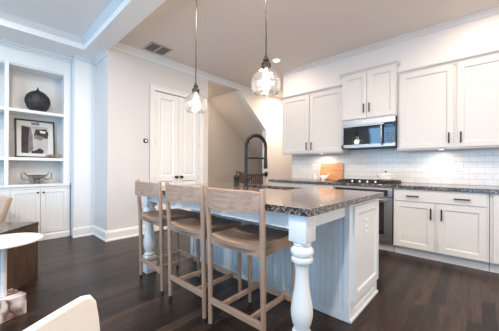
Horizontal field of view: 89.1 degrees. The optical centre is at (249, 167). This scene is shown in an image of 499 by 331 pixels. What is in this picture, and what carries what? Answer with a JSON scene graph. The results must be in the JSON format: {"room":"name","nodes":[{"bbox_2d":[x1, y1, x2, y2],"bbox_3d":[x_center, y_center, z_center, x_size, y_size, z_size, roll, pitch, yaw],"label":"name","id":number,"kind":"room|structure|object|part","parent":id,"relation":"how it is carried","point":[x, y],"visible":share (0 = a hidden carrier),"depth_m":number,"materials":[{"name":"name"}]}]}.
{"room":"kitchen","nodes":[
{"label":"kitchen","id":0,"kind":"room"},
{"bbox_2d":[26,56,95,236],"bbox_3d":[-4.500,-0.347,2.629,0.615,2.900,4.970,0,0,43],"label":"wall","id":1,"kind":"structure","parent":0,"point":[83,74],"depth_m":4.13,"materials":[{"name":"white paint"}]},
{"bbox_2d":[95,48,291,230],"bbox_3d":[-0.502,-0.396,6.154,0.691,3.045,5.630,0,0,43],"label":"wall","id":2,"kind":"structure","parent":0,"point":[123,80],"depth_m":4.15,"materials":[{"name":"white paint"}]},
{"bbox_2d":[73,225,107,241],"bbox_3d":[-2.478,1.037,3.928,0.611,0.155,0.310,0,0,43],"label":"baseboard","id":3,"kind":"structure","parent":2,"relation":"attached to","point":[94,230],"depth_m":4.09,"materials":[{"name":"white paint"}]},
{"bbox_2d":[105,225,145,241],"bbox_3d":[-0.255,1.050,5.901,0.028,0.155,5.655,0,0,43],"label":"baseboard","id":4,"kind":"structure","parent":2,"relation":"attached to","point":[123,233],"depth_m":4.01,"materials":[{"name":"white paint"}]},
{"bbox_2d":[154,91,178,231],"bbox_3d":[-1.481,-0.112,4.555,0.107,2.440,0.472,0,0,43],"label":"door","id":5,"kind":"structure","parent":2,"relation":"in","point":[166,105],"depth_m":4.57,"materials":[{"name":"white paint"}]},
{"bbox_2d":[149,84,203,225],"bbox_3d":[-1.322,-0.156,4.732,0.030,2.555,1.120,0,0,43],"label":"trim","id":6,"kind":"structure","parent":2,"relation":"attached to","point":[153,87],"depth_m":4.47,"materials":[{"name":"white paint"}]},
{"bbox_2d":[178,97,199,210],"bbox_3d":[-1.158,-0.110,4.906,0.107,2.440,0.472,0,0,43],"label":"door","id":7,"kind":"structure","parent":2,"relation":"in","point":[188,122],"depth_m":4.91,"materials":[{"name":"white paint"}]},
{"bbox_2d":[111,42,281,103],"bbox_3d":[-0.207,-1.867,5.889,0.090,0.100,5.630,0,0,43],"label":"trim","id":8,"kind":"structure","parent":2,"relation":"attached to","point":[118,46],"depth_m":4.78,"materials":[{"name":"white paint"}]},
{"bbox_2d":[208,83,262,183],"bbox_3d":[-0.124,-0.372,7.048,1.106,3.000,3.800,0,0,43],"label":"wall","id":9,"kind":"structure","parent":0,"point":[230,122],"depth_m":6.93,"materials":[{"name":"beige paint"}]},
{"bbox_2d":[0,229,498,330],"bbox_3d":[-0.066,1.159,2.298,8.000,0.060,10.900,0,0,43],"label":"floor","id":10,"kind":"structure","parent":0,"point":[415,293],"depth_m":2.26,"materials":[{"name":"brown wood"}]},
{"bbox_2d":[0,197,11,221],"bbox_3d":[-3.322,0.738,2.965,0.576,0.745,0.593,0,0,9],"label":"upholstered chair","id":11,"kind":"object","parent":10,"relation":"on","point":[5,202],"visible":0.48,"depth_m":3.13,"materials":[{"name":"beige fabric"}]},
{"bbox_2d":[0,222,38,289],"bbox_3d":[-2.522,0.833,2.181,0.806,0.564,0.756,0,0,-7],"label":"table","id":12,"kind":"object","parent":10,"relation":"on","point":[22,261],"visible":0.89,"depth_m":2.39,"materials":[{"name":"brown wood"}]},
{"bbox_2d":[0,233,42,323],"bbox_3d":[-1.846,0.831,1.901,0.460,0.575,0.460,0,0,23],"label":"side table","id":13,"kind":"object","parent":10,"relation":"on","point":[13,302],"visible":1,"depth_m":1.89,"materials":[{"name":"grey paint"}]},
{"bbox_3d":[-1.846,0.763,1.901,0.038,0.400,0.037,0,0,23],"label":"stem","id":14,"kind":"part","parent":13,"relation":"part of","materials":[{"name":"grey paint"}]},
{"bbox_2d":[0,185,69,240],"bbox_3d":[-3.800,0.695,3.434,0.360,0.825,2.210,0,0,43],"label":"base cabinet","id":15,"kind":"object","parent":10,"relation":"on","point":[49,206],"visible":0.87,"depth_m":3.90,"materials":[{"name":"white paint"}]},
{"bbox_3d":[-3.539,0.661,3.514,0.020,0.675,0.308,0,0,43],"label":"door","id":16,"kind":"part","parent":15,"relation":"part of","materials":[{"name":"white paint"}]},
{"bbox_3d":[-3.318,0.662,3.754,0.020,0.675,0.333,0,0,43],"label":"door","id":17,"kind":"part","parent":15,"relation":"part of","materials":[{"name":"white paint"}]},
{"bbox_2d":[0,182,69,187],"bbox_3d":[-3.803,0.264,3.439,0.346,0.035,2.210,0,0,43],"label":"countertop","id":18,"kind":"structure","parent":15,"relation":"on","point":[59,183],"depth_m":3.80,"materials":[{"name":"white paint"}]},
{"bbox_2d":[0,44,70,184],"bbox_3d":[-3.800,-0.773,3.450,0.328,2.037,2.222,0,0,43],"label":"bookcase","id":19,"kind":"object","parent":18,"relation":"on","point":[22,72],"visible":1,"depth_m":3.95,"materials":[{"name":"white paint"}]},
{"bbox_3d":[-3.809,-1.503,3.437,0.291,0.020,2.085,0,0,43],"label":"panel","id":20,"kind":"part","parent":19,"relation":"part of","materials":[{"name":"white paint"}]},
{"bbox_2d":[14,118,54,157],"bbox_3d":[-3.396,-0.458,4.020,0.100,0.600,0.490,0,0,43],"label":"framed print","id":21,"kind":"object","parent":19,"relation":"on","point":[32,138],"visible":0.94,"depth_m":4.00,"materials":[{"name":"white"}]},
{"bbox_3d":[-3.331,-0.133,3.953,0.307,0.045,0.667,0,0,43],"label":"shelf","id":22,"kind":"part","parent":19,"relation":"part of","materials":[{"name":"white paint"}]},
{"bbox_3d":[-3.327,-0.843,3.953,0.307,0.045,0.667,0,0,43],"label":"shelf","id":23,"kind":"part","parent":19,"relation":"part of","materials":[{"name":"white paint"}]},
{"bbox_2d":[24,87,50,111],"bbox_3d":[-3.296,-1.062,3.944,0.247,0.393,0.317,0,0,43],"label":"vase","id":24,"kind":"object","parent":19,"relation":"on","point":[36,100],"visible":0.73,"depth_m":3.87,"materials":[{"name":"black ceramic"}]},
{"bbox_2d":[45,154,61,157],"bbox_3d":[-3.115,-0.185,4.031,0.074,0.058,0.205,0,0,43],"label":"carved ornament","id":25,"kind":"object","parent":19,"relation":"on","point":[49,155],"visible":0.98,"depth_m":4.02,"materials":[{"name":"brown wood"}]},
{"bbox_2d":[20,172,51,183],"bbox_3d":[-3.306,0.158,3.941,0.306,0.182,0.248,0,0,-9],"label":"footed bowl","id":26,"kind":"object","parent":18,"relation":"on","point":[36,178],"visible":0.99,"depth_m":3.90,"materials":[{"name":"grey metal"}]},
{"bbox_3d":[-3.085,0.664,4.008,0.020,0.675,0.343,0,0,43],"label":"door","id":27,"kind":"part","parent":15,"relation":"part of","materials":[{"name":"white paint"}]},
{"bbox_2d":[23,295,99,330],"bbox_3d":[-0.907,0.765,0.568,0.762,0.718,0.810,0,0,10],"label":"armchair","id":28,"kind":"object","parent":10,"relation":"on","point":[81,314],"visible":1,"depth_m":0.77,"materials":[{"name":"beige fabric"}]},
{"bbox_2d":[135,179,199,294],"bbox_3d":[-0.837,0.622,2.517,0.547,1.004,0.517,0,0,-44],"label":"counter stool","id":29,"kind":"object","parent":10,"relation":"on","point":[147,189],"visible":0.94,"depth_m":2.43,"materials":[{"name":"brown wood"}]},
{"bbox_3d":[-1.117,0.603,2.574,0.065,0.969,0.037,0,0,-31],"label":"leg","id":30,"kind":"part","parent":29,"relation":"part of","materials":[{"name":"brown wood"}]},
{"bbox_3d":[-0.991,0.189,2.363,0.108,0.133,0.472,0,0,-44],"label":"backrest","id":31,"kind":"part","parent":29,"relation":"part of","materials":[{"name":"brown wood"}]},
{"bbox_3d":[-0.941,0.503,2.414,0.020,0.042,0.444,0,0,-44],"label":"rail","id":32,"kind":"part","parent":29,"relation":"part of","materials":[{"name":"brown wood"}]},
{"bbox_3d":[-0.784,0.605,2.236,0.037,0.969,0.065,0,0,32],"label":"leg","id":33,"kind":"part","parent":29,"relation":"part of","materials":[{"name":"brown wood"}]},
{"bbox_3d":[-0.810,0.468,2.543,0.472,0.032,0.444,0,0,-44],"label":"seat","id":34,"kind":"part","parent":29,"relation":"part of","materials":[{"name":"brown wood"}]},
{"bbox_3d":[-0.807,0.787,2.835,0.044,0.606,0.041,0,0,-44],"label":"leg","id":35,"kind":"part","parent":29,"relation":"part of","materials":[{"name":"brown wood"}]},
{"bbox_3d":[-0.519,0.788,2.542,0.044,0.606,0.041,0,0,-44],"label":"leg","id":36,"kind":"part","parent":29,"relation":"part of","materials":[{"name":"brown wood"}]},
{"bbox_2d":[165,182,241,323],"bbox_3d":[-0.405,0.625,2.111,0.517,1.004,0.547,0,0,43],"label":"counter stool","id":37,"kind":"object","parent":10,"relation":"on","point":[195,227],"visible":0.85,"depth_m":1.99,"materials":[{"name":"brown wood"}]},
{"bbox_3d":[-0.687,0.606,2.155,0.065,0.969,0.037,0,0,-33],"label":"leg","id":38,"kind":"part","parent":37,"relation":"part of","materials":[{"name":"brown wood"}]},
{"bbox_3d":[-0.551,0.191,1.950,0.472,0.133,0.108,0,0,43],"label":"backrest","id":39,"kind":"part","parent":37,"relation":"part of","materials":[{"name":"brown wood"}]},
{"bbox_3d":[-0.503,0.505,2.003,0.444,0.042,0.020,0,0,43],"label":"rail","id":40,"kind":"part","parent":37,"relation":"part of","materials":[{"name":"brown wood"}]},
{"bbox_3d":[-0.338,0.608,1.833,0.037,0.969,0.065,0,0,29],"label":"leg","id":41,"kind":"part","parent":37,"relation":"part of","materials":[{"name":"brown wood"}]},
{"bbox_3d":[-0.378,0.471,2.139,0.444,0.032,0.472,0,0,43],"label":"seat","id":42,"kind":"part","parent":37,"relation":"part of","materials":[{"name":"brown wood"}]},
{"bbox_3d":[-0.218,0.507,2.006,0.020,0.042,0.381,0,0,41],"label":"rail","id":43,"kind":"part","parent":37,"relation":"part of","materials":[{"name":"brown wood"}]},
{"bbox_3d":[-0.088,0.791,2.152,0.041,0.606,0.044,0,0,43],"label":"leg","id":44,"kind":"part","parent":37,"relation":"part of","materials":[{"name":"brown wood"}]},
{"bbox_2d":[205,185,294,330],"bbox_3d":[-0.001,0.627,1.740,0.517,1.004,0.547,0,0,41],"label":"counter stool","id":45,"kind":"object","parent":10,"relation":"on","point":[260,241],"visible":0.94,"depth_m":1.61,"materials":[{"name":"brown wood"}]},
{"bbox_3d":[-0.285,0.608,1.775,0.065,0.969,0.037,0,0,-35],"label":"leg","id":46,"kind":"part","parent":45,"relation":"part of","materials":[{"name":"brown wood"}]},
{"bbox_3d":[-0.142,0.194,1.574,0.472,0.133,0.108,0,0,41],"label":"backrest","id":47,"kind":"part","parent":45,"relation":"part of","materials":[{"name":"brown wood"}]},
{"bbox_3d":[-0.096,0.507,1.629,0.444,0.042,0.020,0,0,41],"label":"rail","id":48,"kind":"part","parent":45,"relation":"part of","materials":[{"name":"brown wood"}]},
{"bbox_3d":[0.025,0.473,1.768,0.444,0.032,0.472,0,0,41],"label":"seat","id":49,"kind":"part","parent":45,"relation":"part of","materials":[{"name":"brown wood"}]},
{"bbox_3d":[0.003,0.791,2.059,0.041,0.606,0.044,0,0,41],"label":"leg","id":50,"kind":"part","parent":45,"relation":"part of","materials":[{"name":"brown wood"}]},
{"bbox_3d":[0.074,0.610,1.464,0.037,0.969,0.065,0,0,27],"label":"leg","id":51,"kind":"part","parent":45,"relation":"part of","materials":[{"name":"brown wood"}]},
{"bbox_3d":[0.189,0.509,1.640,0.020,0.042,0.381,0,0,39],"label":"rail","id":52,"kind":"part","parent":45,"relation":"part of","materials":[{"name":"brown wood"}]},
{"bbox_3d":[0.314,0.793,1.790,0.041,0.606,0.044,0,0,41],"label":"leg","id":53,"kind":"part","parent":45,"relation":"part of","materials":[{"name":"brown wood"}]},
{"bbox_2d":[238,172,267,183],"bbox_3d":[0.116,0.612,6.380,0.115,1.035,0.992,0,0,44],"label":"stair railing","id":54,"kind":"object","parent":10,"relation":"on","point":[259,179],"visible":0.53,"depth_m":6.42,"materials":[{"name":"brown wood"}]},
{"bbox_3d":[-0.203,0.618,6.063,0.100,1.020,0.090,0,0,43],"label":"newel post","id":55,"kind":"part","parent":54,"relation":"part of","materials":[{"name":"brown wood"}]},
{"bbox_3d":[0.104,0.172,6.394,0.050,0.055,0.829,0,0,43],"label":"handrail","id":56,"kind":"part","parent":54,"relation":"part of","materials":[{"name":"brown wood"}]},
{"bbox_2d":[142,195,378,330],"bbox_3d":[-0.004,0.693,2.518,2.030,0.873,1.296,0,0,43],"label":"kitchen island","id":57,"kind":"object","parent":10,"relation":"on","point":[335,256],"visible":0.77,"depth_m":1.97,"materials":[{"name":"white paint"}]},
{"bbox_3d":[-1.083,0.686,2.747,0.132,0.873,0.132,0,0,43],"label":"turned leg","id":58,"kind":"part","parent":57,"relation":"part of","materials":[{"name":"white paint"}]},
{"bbox_3d":[-0.710,0.688,3.197,0.060,0.873,0.044,0,0,43],"label":"corner post","id":59,"kind":"part","parent":57,"relation":"part of","materials":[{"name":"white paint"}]},
{"bbox_3d":[-0.005,1.099,2.520,1.898,0.060,0.009,0,0,43],"label":"shoe moulding","id":60,"kind":"part","parent":57,"relation":"part of","materials":[{"name":"white paint"}]},
{"bbox_3d":[0.005,0.693,2.527,1.900,0.873,0.012,0,0,43],"label":"beadboard panel","id":61,"kind":"part","parent":57,"relation":"part of","materials":[{"name":"white paint"}]},
{"bbox_2d":[162,182,383,216],"bbox_3d":[0.000,0.235,2.520,2.088,0.040,1.350,0,0,43],"label":"island countertop","id":62,"kind":"structure","parent":57,"relation":"on","point":[300,201],"depth_m":1.91,"materials":[{"name":"stone"}]},
{"bbox_2d":[233,171,241,185],"bbox_3d":[-0.149,0.124,3.079,0.090,0.180,0.090,0,0,43],"label":"soap dispenser","id":63,"kind":"object","parent":62,"relation":"on","point":[236,177],"visible":0.99,"depth_m":3.05,"materials":[{"name":"brown metal"}]},
{"bbox_2d":[233,174,239,185],"bbox_3d":[-0.156,0.146,3.079,0.080,0.135,0.080,0,0,43],"label":"bottle","id":64,"kind":"object","parent":63,"relation":"attached to","point":[236,177],"depth_m":3.05,"materials":[{"name":"black glass"}]},
{"bbox_2d":[243,133,267,187],"bbox_3d":[0.069,-0.080,2.766,0.134,0.591,0.291,0,0,43],"label":"faucet","id":65,"kind":"object","parent":62,"relation":"on","point":[251,136],"visible":1,"depth_m":2.71,"materials":[{"name":"black metal"}]},
{"bbox_3d":[0.072,-0.106,2.768,0.250,0.020,0.019,0,0,-30],"label":"support arm","id":66,"kind":"part","parent":65,"relation":"part of","materials":[{"name":"black metal"}]},
{"bbox_3d":[0.299,0.694,1.447,0.132,0.873,0.132,0,0,43],"label":"turned leg","id":67,"kind":"part","parent":57,"relation":"part of","materials":[{"name":"white paint"}]},
{"bbox_3d":[0.726,0.697,1.875,0.047,0.873,0.044,0,0,43],"label":"corner post","id":68,"kind":"part","parent":57,"relation":"part of","materials":[{"name":"white paint"}]},
{"bbox_3d":[0.950,1.123,2.077,0.014,0.022,0.648,0,0,43],"label":"shoe moulding","id":69,"kind":"part","parent":57,"relation":"part of","materials":[{"name":"white paint"}]},
{"bbox_3d":[0.955,0.698,2.105,0.020,0.873,0.604,0,0,43],"label":"frame","id":70,"kind":"part","parent":57,"relation":"part of","materials":[{"name":"white paint"}]},
{"bbox_3d":[0.972,0.647,2.096,0.016,0.715,0.584,0,0,43],"label":"panel","id":71,"kind":"part","parent":57,"relation":"part of","materials":[{"name":"white paint"}]},
{"bbox_3d":[0.958,0.469,2.079,0.006,0.120,0.074,0,0,43],"label":"plate","id":72,"kind":"part","parent":57,"relation":"part of","materials":[{"name":"white plastic"}]},
{"bbox_2d":[271,182,333,188],"bbox_3d":[1.088,0.699,4.611,1.240,0.872,0.780,0,0,43],"label":"base cabinet","id":73,"kind":"object","parent":10,"relation":"on","point":[326,186],"visible":0.09,"depth_m":4.29,"materials":[{"name":"grey paint"}]},
{"bbox_3d":[0.632,0.350,4.568,0.605,0.165,0.020,0,0,43],"label":"drawer","id":74,"kind":"part","parent":73,"relation":"part of","materials":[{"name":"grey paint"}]},
{"bbox_3d":[1.085,0.353,4.151,0.605,0.165,0.020,0,0,43],"label":"drawer","id":75,"kind":"part","parent":73,"relation":"part of","materials":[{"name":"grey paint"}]},
{"bbox_2d":[334,185,393,251],"bbox_3d":[1.810,0.703,3.875,0.810,0.873,0.741,0,0,43],"label":"oven","id":76,"kind":"object","parent":10,"relation":"on","point":[386,203],"visible":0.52,"depth_m":3.45,"materials":[{"name":"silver metal"}]},
{"bbox_3d":[1.593,0.342,3.662,0.735,0.083,0.004,0,0,43],"label":"control glass","id":77,"kind":"part","parent":76,"relation":"part of","materials":[{"name":"black glass"}]},
{"bbox_3d":[1.617,0.279,3.663,0.810,0.028,0.022,0,0,43],"label":"filler rail","id":78,"kind":"part","parent":76,"relation":"part of","materials":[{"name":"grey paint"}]},
{"bbox_3d":[1.615,0.345,3.660,0.810,0.097,0.025,0,0,43],"label":"control panel","id":79,"kind":"part","parent":76,"relation":"part of","materials":[{"name":"silver metal"}]},
{"bbox_3d":[1.613,0.676,3.660,0.810,0.545,0.025,0,0,43],"label":"door","id":80,"kind":"part","parent":76,"relation":"part of","materials":[{"name":"silver metal"}]},
{"bbox_3d":[1.613,0.994,3.662,0.810,0.078,0.020,0,0,43],"label":"trim","id":81,"kind":"part","parent":76,"relation":"part of","materials":[{"name":"silver metal"}]},
{"bbox_2d":[393,188,488,270],"bbox_3d":[2.493,0.707,3.317,0.930,0.872,0.780,0,0,43],"label":"base cabinet","id":82,"kind":"object","parent":10,"relation":"on","point":[452,227],"visible":0.99,"depth_m":3.01,"materials":[{"name":"grey paint"}]},
{"bbox_3d":[2.087,0.732,3.226,0.430,0.582,0.020,0,0,43],"label":"door","id":83,"kind":"part","parent":82,"relation":"part of","materials":[{"name":"grey paint"}]},
{"bbox_3d":[2.262,0.353,3.067,0.899,0.147,0.020,0,0,43],"label":"drawer","id":84,"kind":"part","parent":82,"relation":"part of","materials":[{"name":"grey paint"}]},
{"bbox_3d":[2.432,0.734,2.908,0.429,0.582,0.020,0,0,43],"label":"door","id":85,"kind":"part","parent":82,"relation":"part of","materials":[{"name":"grey paint"}]},
{"bbox_2d":[489,193,498,272],"bbox_3d":[3.436,0.713,2.474,1.590,0.872,0.741,0,0,43],"label":"base cabinet","id":86,"kind":"object","parent":10,"relation":"on","point":[493,197],"visible":0.84,"depth_m":2.73,"materials":[{"name":"grey paint"}]},
{"bbox_2d":[268,178,498,192],"bbox_3d":[2.317,0.248,3.485,4.630,0.040,0.773,0,0,43],"label":"countertop","id":87,"kind":"structure","parent":86,"relation":"on","point":[426,186],"depth_m":3.33,"materials":[{"name":"stone"}]},
{"bbox_2d":[311,164,316,179],"bbox_3d":[1.227,0.074,4.793,0.117,0.294,0.065,0,0,43],"label":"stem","id":88,"kind":"object","parent":87,"relation":"on","point":[314,166],"visible":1,"depth_m":4.77,"materials":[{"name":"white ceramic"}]},
{"bbox_2d":[319,173,329,179],"bbox_3d":[1.349,0.158,4.575,0.219,0.128,0.086,0,0,43],"label":"bird figurine","id":89,"kind":"object","parent":87,"relation":"on","point":[323,177],"visible":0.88,"depth_m":4.55,"materials":[{"name":"white ceramic"}]},
{"bbox_2d":[320,163,343,179],"bbox_3d":[1.515,0.070,4.683,0.435,0.305,0.066,0,0,43],"label":"cutting board","id":90,"kind":"object","parent":87,"relation":"on","point":[335,170],"visible":0.82,"depth_m":4.66,"materials":[{"name":"brown wood"}]},
{"bbox_2d":[335,179,401,183],"bbox_3d":[1.833,0.206,3.926,0.820,0.038,0.540,0,0,43],"label":"gas cooktop","id":91,"kind":"object","parent":87,"relation":"in","point":[343,180],"visible":1,"depth_m":3.79,"materials":[{"name":"black metal"}]},
{"bbox_2d":[375,171,397,180],"bbox_3d":[2.065,0.119,3.838,0.247,0.144,0.271,0,0,-6],"label":"covered dish","id":92,"kind":"object","parent":91,"relation":"on","point":[385,176],"visible":0.99,"depth_m":3.75,"materials":[{"name":"white ceramic"}]},
{"bbox_3d":[2.063,0.089,3.836,0.244,0.032,0.244,0,0,43],"label":"lid","id":93,"kind":"part","parent":92,"relation":"part of","materials":[{"name":"white ceramic"}]},
{"bbox_3d":[2.898,0.656,2.480,0.730,0.744,0.020,0,0,43],"label":"door","id":94,"kind":"part","parent":86,"relation":"part of","materials":[{"name":"grey paint"}]},
{"bbox_2d":[0,0,498,97],"bbox_3d":[-0.014,-1.949,2.334,7.800,0.065,10.800,0,0,43],"label":"ceiling","id":95,"kind":"structure","parent":0,"point":[231,34],"depth_m":3.41,"materials":[{"name":"beige paint"}]},
{"bbox_2d":[0,0,123,43],"bbox_3d":[-1.653,-1.896,-0.154,6.640,0.070,4.720,0,0,43],"label":"trim","id":96,"kind":"structure","parent":95,"relation":"attached to","point":[113,5],"depth_m":3.35,"materials":[{"name":"white paint"}]},
{"bbox_2d":[0,0,165,59],"bbox_3d":[-1.919,-1.887,0.193,7.700,0.210,5.070,0,0,43],"label":"trim","id":97,"kind":"structure","parent":95,"relation":"attached to","point":[130,13],"depth_m":3.41,"materials":[{"name":"white paint"}]},
{"bbox_2d":[142,42,172,55],"bbox_3d":[-1.481,-1.919,4.093,0.320,0.012,0.360,0,0,43],"label":"ceiling vent","id":98,"kind":"object","parent":95,"relation":"in","point":[153,47],"visible":1,"depth_m":4.07,"materials":[{"name":"white metal"}]},
{"bbox_2d":[184,0,206,112],"bbox_3d":[-0.593,-1.270,2.810,0.254,1.298,0.254,0,0,43],"label":"pendant lamp","id":99,"kind":"object","parent":95,"relation":"hanging from","point":[195,89],"visible":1,"depth_m":2.80,"materials":[{"name":"clear glass"}]},
{"bbox_3d":[-0.597,-0.731,2.810,0.254,0.219,0.254,0,0,43],"label":"lamp shade","id":100,"kind":"part","parent":99,"relation":"part of","materials":[{"name":"clear glass"}]},
{"bbox_3d":[-0.596,-0.776,2.810,0.062,0.124,0.062,0,0,43],"label":"bulb","id":101,"kind":"part","parent":99,"relation":"part of","materials":[{"name":"beige glass"}]},
{"bbox_2d":[192,83,199,92],"bbox_3d":[-0.596,-0.886,2.810,0.084,0.096,0.084,0,0,43],"label":"socket","id":102,"kind":"object","parent":99,"relation":"attached to","point":[194,90],"depth_m":2.79,"materials":[{"name":"brown metal"}]},
{"bbox_3d":[-0.593,-1.412,2.810,0.011,0.975,0.011,0,0,-25],"label":"rod","id":103,"kind":"part","parent":99,"relation":"part of","materials":[{"name":"brown metal"}]},
{"bbox_2d":[251,0,280,96],"bbox_3d":[0.142,-1.271,2.132,0.254,1.288,0.254,0,0,43],"label":"pendant lamp","id":104,"kind":"object","parent":95,"relation":"hanging from","point":[265,64],"visible":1,"depth_m":2.11,"materials":[{"name":"clear glass"}]},
{"bbox_2d":[261,55,270,67],"bbox_3d":[0.140,-0.892,2.132,0.084,0.096,0.084,0,0,43],"label":"socket","id":105,"kind":"object","parent":104,"relation":"attached to","point":[265,64],"depth_m":2.11,"materials":[{"name":"brown metal"}]},
{"bbox_3d":[0.143,-1.413,2.132,0.011,0.965,0.011,0,0,-25],"label":"rod","id":106,"kind":"part","parent":104,"relation":"part of","materials":[{"name":"brown metal"}]},
{"bbox_3d":[0.139,-0.737,2.132,0.254,0.219,0.254,0,0,43],"label":"lamp shade","id":107,"kind":"part","parent":104,"relation":"part of","materials":[{"name":"clear glass"}]},
{"bbox_3d":[0.140,-0.782,2.132,0.062,0.124,0.062,0,0,43],"label":"bulb","id":108,"kind":"part","parent":104,"relation":"part of","materials":[{"name":"beige glass"}]},
{"bbox_2d":[272,58,280,61],"bbox_3d":[0.477,-1.907,4.492,0.156,0.012,0.156,0,0,43],"label":"recessed light","id":109,"kind":"object","parent":95,"relation":"in","point":[274,59],"visible":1,"depth_m":4.49,"materials":[{"name":"white paint"}]},
{"bbox_2d":[282,5,498,75],"bbox_3d":[2.557,-1.866,3.326,5.160,0.070,0.060,0,0,43],"label":"trim","id":110,"kind":"structure","parent":95,"relation":"attached to","point":[491,11],"depth_m":3.63,"materials":[{"name":"white paint"}]},
{"bbox_2d":[292,147,498,185],"bbox_3d":[2.829,-0.377,3.631,5.160,3.045,0.128,0,0,43],"label":"wall","id":111,"kind":"structure","parent":0,"point":[480,165],"depth_m":3.83,"materials":[{"name":"white tile"}]},
{"bbox_2d":[280,84,349,154],"bbox_3d":[1.200,-0.832,4.789,1.270,1.151,0.378,0,0,43],"label":"upper cabinet","id":112,"kind":"object","parent":111,"relation":"attached to","point":[311,120],"visible":0.91,"depth_m":4.62,"materials":[{"name":"grey paint"}]},
{"bbox_3d":[0.883,-0.813,4.890,0.598,1.066,0.020,0,0,43],"label":"door","id":113,"kind":"part","parent":112,"relation":"part of","materials":[{"name":"grey paint"}]},
{"bbox_3d":[1.099,-1.376,4.677,1.270,0.063,0.045,0,0,43],"label":"crown","id":114,"kind":"part","parent":112,"relation":"part of","materials":[{"name":"grey paint"}]},
{"bbox_3d":[1.127,-0.266,4.692,1.240,0.018,0.020,0,0,43],"label":"light rail","id":115,"kind":"part","parent":112,"relation":"part of","materials":[{"name":"grey paint"}]},
{"bbox_3d":[1.339,-0.810,4.470,0.603,1.066,0.020,0,0,43],"label":"door","id":116,"kind":"part","parent":112,"relation":"part of","materials":[{"name":"grey paint"}]},
{"bbox_2d":[339,60,399,121],"bbox_3d":[1.945,-1.152,4.062,0.860,0.791,0.440,0,0,43],"label":"upper cabinet","id":117,"kind":"object","parent":111,"relation":"attached to","point":[369,92],"visible":0.89,"depth_m":3.89,"materials":[{"name":"grey paint"}]},
{"bbox_3d":[1.683,-1.133,4.071,0.385,0.706,0.020,0,0,43],"label":"door","id":118,"kind":"part","parent":117,"relation":"part of","materials":[{"name":"grey paint"}]},
{"bbox_2d":[341,116,396,149],"bbox_3d":[1.930,-0.534,4.043,0.788,0.444,0.484,0,0,43],"label":"microwave","id":119,"kind":"object","parent":117,"relation":"attached to","point":[380,132],"visible":0.98,"depth_m":3.89,"materials":[{"name":"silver metal"}]},
{"bbox_3d":[1.761,-0.493,3.974,0.633,0.351,0.030,0,0,43],"label":"door","id":120,"kind":"part","parent":119,"relation":"part of","materials":[{"name":"black glass"}]},
{"bbox_3d":[1.950,-0.499,3.741,0.025,0.318,0.068,0,0,43],"label":"handle","id":121,"kind":"part","parent":119,"relation":"part of","materials":[{"name":"silver metal"}]},
{"bbox_3d":[2.051,-0.341,3.707,0.152,0.050,0.030,0,0,43],"label":"trim","id":122,"kind":"part","parent":119,"relation":"part of","materials":[{"name":"silver metal"}]},
{"bbox_3d":[2.052,-0.517,3.708,0.149,0.301,0.028,0,0,43],"label":"control panel","id":123,"kind":"part","parent":119,"relation":"part of","materials":[{"name":"black glass"}]},
{"bbox_3d":[1.842,-0.766,3.952,0.800,0.018,0.020,0,0,43],"label":"light rail","id":124,"kind":"part","parent":117,"relation":"part of","materials":[{"name":"grey paint"}]},
{"bbox_3d":[1.844,-1.517,3.949,0.860,0.063,0.106,0,0,43],"label":"crown","id":125,"kind":"part","parent":117,"relation":"part of","materials":[{"name":"grey paint"}]},
{"bbox_3d":[1.973,-1.132,3.803,0.391,0.706,0.020,0,0,43],"label":"door","id":126,"kind":"part","parent":117,"relation":"part of","materials":[{"name":"grey paint"}]},
{"bbox_2d":[283,14,498,96],"bbox_3d":[2.687,-1.651,3.469,5.160,0.500,0.328,0,0,43],"label":"wall","id":127,"kind":"structure","parent":111,"relation":"attached to","point":[480,35],"depth_m":3.57,"materials":[{"name":"white paint"}]},
{"bbox_2d":[397,49,498,150],"bbox_3d":[2.736,-0.823,3.375,1.354,1.151,0.378,0,0,43],"label":"upper cabinet","id":128,"kind":"object","parent":111,"relation":"attached to","point":[452,103],"visible":0.97,"depth_m":3.28,"materials":[{"name":"grey paint"}]},
{"bbox_3d":[2.412,-0.804,3.482,0.610,1.066,0.020,0,0,43],"label":"door","id":129,"kind":"part","parent":128,"relation":"part of","materials":[{"name":"grey paint"}]},
{"bbox_3d":[2.663,-0.257,3.277,1.324,0.018,0.020,0,0,43],"label":"light rail","id":130,"kind":"part","parent":128,"relation":"part of","materials":[{"name":"grey paint"}]},
{"bbox_3d":[2.635,-1.367,3.262,1.354,0.063,0.045,0,0,43],"label":"crown","id":131,"kind":"part","parent":128,"relation":"part of","materials":[{"name":"grey paint"}]},
{"bbox_3d":[2.889,-0.801,3.042,0.608,1.066,0.020,0,0,43],"label":"door","id":132,"kind":"part","parent":128,"relation":"part of","materials":[{"name":"grey paint"}]},
{"bbox_2d":[456,163,462,170],"bbox_3d":[2.888,-0.011,3.483,0.074,0.120,0.007,0,0,43],"label":"outlet","id":133,"kind":"object","parent":111,"relation":"attached to","point":[459,166],"visible":1,"depth_m":3.48,"materials":[{"name":"white plastic"}]},
{"bbox_3d":[-3.647,-0.417,-1.601,7.600,3.050,0.100,0,0,43],"label":"wall","id":134,"kind":"structure","parent":0,"visible":0},
{"bbox_2d":[0,39,107,64],"bbox_3d":[-4.116,-1.765,2.284,0.777,0.060,4.970,0,0,43],"label":"trim","id":135,"kind":"structure","parent":134,"relation":"attached to","point":[104,53],"depth_m":3.91,"materials":[{"name":"white paint"}]}
]}

